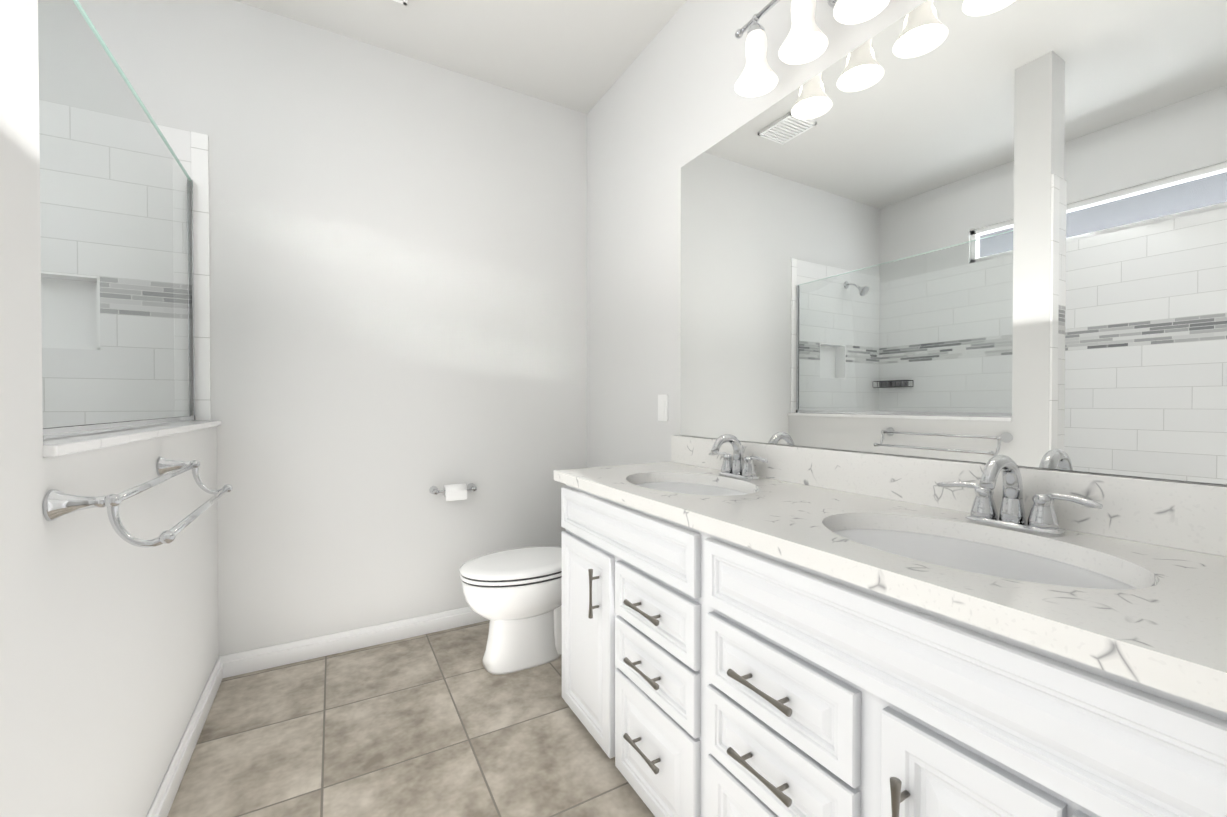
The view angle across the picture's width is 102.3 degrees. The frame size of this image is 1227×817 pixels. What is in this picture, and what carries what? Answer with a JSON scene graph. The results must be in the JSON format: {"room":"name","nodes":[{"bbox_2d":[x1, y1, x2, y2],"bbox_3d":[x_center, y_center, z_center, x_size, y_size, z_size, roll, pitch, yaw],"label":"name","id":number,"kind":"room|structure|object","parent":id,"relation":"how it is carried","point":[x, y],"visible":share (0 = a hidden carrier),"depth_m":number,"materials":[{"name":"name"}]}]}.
{"room":"bathroom","nodes":[
{"label":"bathroom","id":0,"kind":"room"},
{"bbox_2d":[0,0,46,816],"bbox_3d":[-0.985,-0.281,0.723,0.150,2.857,0.150,0,1,-30],"label":"wall","id":1,"kind":"structure","parent":0,"point":[23,781],"depth_m":0.77,"materials":[{"name":"white paint"}]},
{"bbox_2d":[43,426,218,816],"bbox_3d":[-1.374,0.609,1.417,0.150,1.064,1.427,0,1,-30],"label":"wall","id":2,"kind":"structure","parent":0,"point":[131,646],"depth_m":1.15,"materials":[{"name":"white paint"}]},
{"bbox_2d":[43,421,220,456],"bbox_3d":[-1.372,0.067,1.412,0.178,0.020,1.426,0,1,-30],"label":"sill","id":3,"kind":"structure","parent":2,"relation":"on","point":[62,445],"depth_m":1.10,"materials":[{"name":"stone"}]},
{"bbox_2d":[38,0,194,437],"bbox_3d":[-1.373,-0.434,1.402,0.017,0.975,1.412,0,1,-30],"label":"glass","id":4,"kind":"object","parent":3,"relation":"on","point":[65,430],"visible":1,"depth_m":1.33,"materials":[{"name":"clear glass"}]},
{"bbox_2d":[43,456,232,547],"bbox_3d":[-1.047,0.195,1.156,0.164,0.119,0.666,0,1,-30],"label":"towel rail","id":5,"kind":"object","parent":2,"relation":"attached to","point":[57,504],"visible":1,"depth_m":0.91,"materials":[{"name":"silver metal"}]},
{"bbox_2d":[147,658,222,816],"bbox_3d":[-1.261,1.095,1.391,0.016,0.092,1.561,0,1,-30],"label":"baseboard","id":6,"kind":"structure","parent":2,"relation":"attached to","point":[166,793],"depth_m":1.57,"materials":[{"name":"white paint"}]},
{"bbox_2d":[38,0,586,655],"bbox_3d":[-1.433,-0.296,2.264,3.110,2.857,0.120,0,1,-30],"label":"wall","id":7,"kind":"structure","parent":0,"point":[398,286],"depth_m":2.33,"materials":[{"name":"white paint"}]},
{"bbox_2d":[39,99,210,427],"bbox_3d":[-2.184,0.004,1.818,1.119,2.265,0.100,0,1,-30],"label":"shower wall tile","id":8,"kind":"structure","parent":7,"relation":"attached to","point":[190,149],"depth_m":1.92,"materials":[{"name":"white tile"}]},
{"bbox_2d":[218,606,489,677],"bbox_3d":[-0.905,1.084,2.500,1.732,0.092,0.016,0,1,-30],"label":"baseboard","id":9,"kind":"structure","parent":7,"relation":"attached to","point":[244,662],"depth_m":2.29,"materials":[{"name":"white paint"}]},
{"bbox_2d":[429,483,476,500],"bbox_3d":[-0.805,0.419,2.504,0.230,0.076,0.096,0,1,-30],"label":"paper holder","id":10,"kind":"object","parent":7,"relation":"attached to","point":[452,492],"visible":1,"depth_m":2.47,"materials":[{"name":"silver metal"}]},
{"bbox_2d":[167,620,654,816],"bbox_3d":[-0.576,1.177,0.770,3.110,0.060,3.590,0,1,-30],"label":"floor","id":11,"kind":"structure","parent":0,"point":[444,723],"depth_m":1.67,"materials":[{"name":"tile"}]},
{"bbox_2d":[459,546,561,674],"bbox_3d":[-0.295,0.741,2.317,0.829,0.782,0.470,0,1,-30],"label":"toilet","id":12,"kind":"object","parent":11,"relation":"on","point":[514,596],"visible":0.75,"depth_m":2.13,"materials":[{"name":"white ceramic"}]},
{"bbox_2d":[554,467,1226,816],"bbox_3d":[0.447,0.711,1.272,0.586,0.862,1.730,0,1,-30],"label":"bathroom vanity","id":13,"kind":"object","parent":11,"relation":"on","point":[798,631],"depth_m":0.85,"materials":[{"name":"paint"}]},
{"bbox_2d":[709,434,767,479],"bbox_3d":[0.393,0.162,1.690,0.148,0.151,0.280,0,1,-30],"label":"faucet","id":14,"kind":"object","parent":13,"relation":"on","point":[737,467],"visible":1,"depth_m":1.69,"materials":[{"name":"silver metal"}]},
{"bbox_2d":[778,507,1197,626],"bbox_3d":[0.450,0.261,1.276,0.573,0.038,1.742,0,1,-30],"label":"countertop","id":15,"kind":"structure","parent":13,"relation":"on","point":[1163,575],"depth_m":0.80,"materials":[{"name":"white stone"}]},
{"bbox_2d":[602,475,793,510],"bbox_3d":[0.244,0.343,1.607,0.372,0.157,0.522,0,1,-30],"label":"sink","id":16,"kind":"object","parent":15,"relation":"in","point":[692,492],"depth_m":1.56,"materials":[{"name":"white ceramic"}]},
{"bbox_2d":[770,519,1205,634],"bbox_3d":[0.636,0.350,0.916,0.372,0.157,0.522,0,1,-30],"label":"sink","id":17,"kind":"object","parent":15,"relation":"in","point":[1072,574],"depth_m":0.89,"materials":[{"name":"white ceramic"}]},
{"bbox_2d":[937,455,1102,535],"bbox_3d":[0.786,0.169,0.999,0.148,0.151,0.280,0,1,-30],"label":"faucet","id":18,"kind":"object","parent":15,"relation":"on","point":[1042,519],"visible":1,"depth_m":1.00,"materials":[{"name":"silver metal"}]},
{"bbox_2d":[234,0,686,113],"bbox_3d":[-0.576,-1.740,0.742,3.110,0.060,3.590,0,1,-30],"label":"ceiling","id":19,"kind":"structure","parent":0,"point":[581,56],"depth_m":2.27,"materials":[{"name":"white paint"}]},
{"bbox_2d":[393,0,407,5],"bbox_3d":[-0.905,-1.710,1.918,0.220,0.021,0.260,0,1,-30],"label":"fan","id":20,"kind":"object","parent":19,"relation":"attached to","point":[404,2],"visible":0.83,"depth_m":2.06,"materials":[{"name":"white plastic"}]},
{"bbox_2d":[587,0,1226,485],"bbox_3d":[0.724,-0.288,1.494,0.120,2.857,3.350,0,1,-30],"label":"wall","id":21,"kind":"structure","parent":0,"point":[671,102],"depth_m":2.30,"materials":[{"name":"white paint"}]},
{"bbox_2d":[658,394,667,420],"bbox_3d":[0.223,-0.003,2.246,0.008,0.120,0.075,0,1,-30],"label":"switch plate","id":22,"kind":"object","parent":21,"relation":"attached to","point":[662,407],"visible":1,"depth_m":2.24,"materials":[{"name":"white plastic"}]},
{"bbox_2d":[735,0,779,96],"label":"sconce","id":23,"kind":"object","parent":21,"relation":"attached to","point":[757,78],"depth_m":1.55,"materials":[{"name":"white glass"}]},
{"bbox_2d":[779,0,827,64],"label":"sconce","id":24,"kind":"object","parent":21,"relation":"attached to","point":[806,40],"depth_m":1.42,"materials":[{"name":"white glass"}]},
{"bbox_2d":[828,0,889,23],"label":"sconce","id":25,"kind":"object","parent":21,"relation":"attached to","point":[845,11],"depth_m":1.29,"materials":[{"name":"white glass"}]},
{"bbox_2d":[670,435,1226,558],"bbox_3d":[0.691,0.183,1.411,0.020,0.116,1.740,0,1,-30],"label":"backsplash","id":26,"kind":"structure","parent":21,"relation":"attached to","point":[1172,515],"depth_m":1.05,"materials":[{"name":"white stone"}]},
{"bbox_2d":[681,0,1226,484],"bbox_3d":[0.699,-0.452,1.405,0.006,1.147,1.652,0,1,-30],"label":"mirror","id":27,"kind":"object","parent":21,"relation":"attached to","point":[975,230],"visible":1,"depth_m":1.14,"materials":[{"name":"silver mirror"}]}
]}

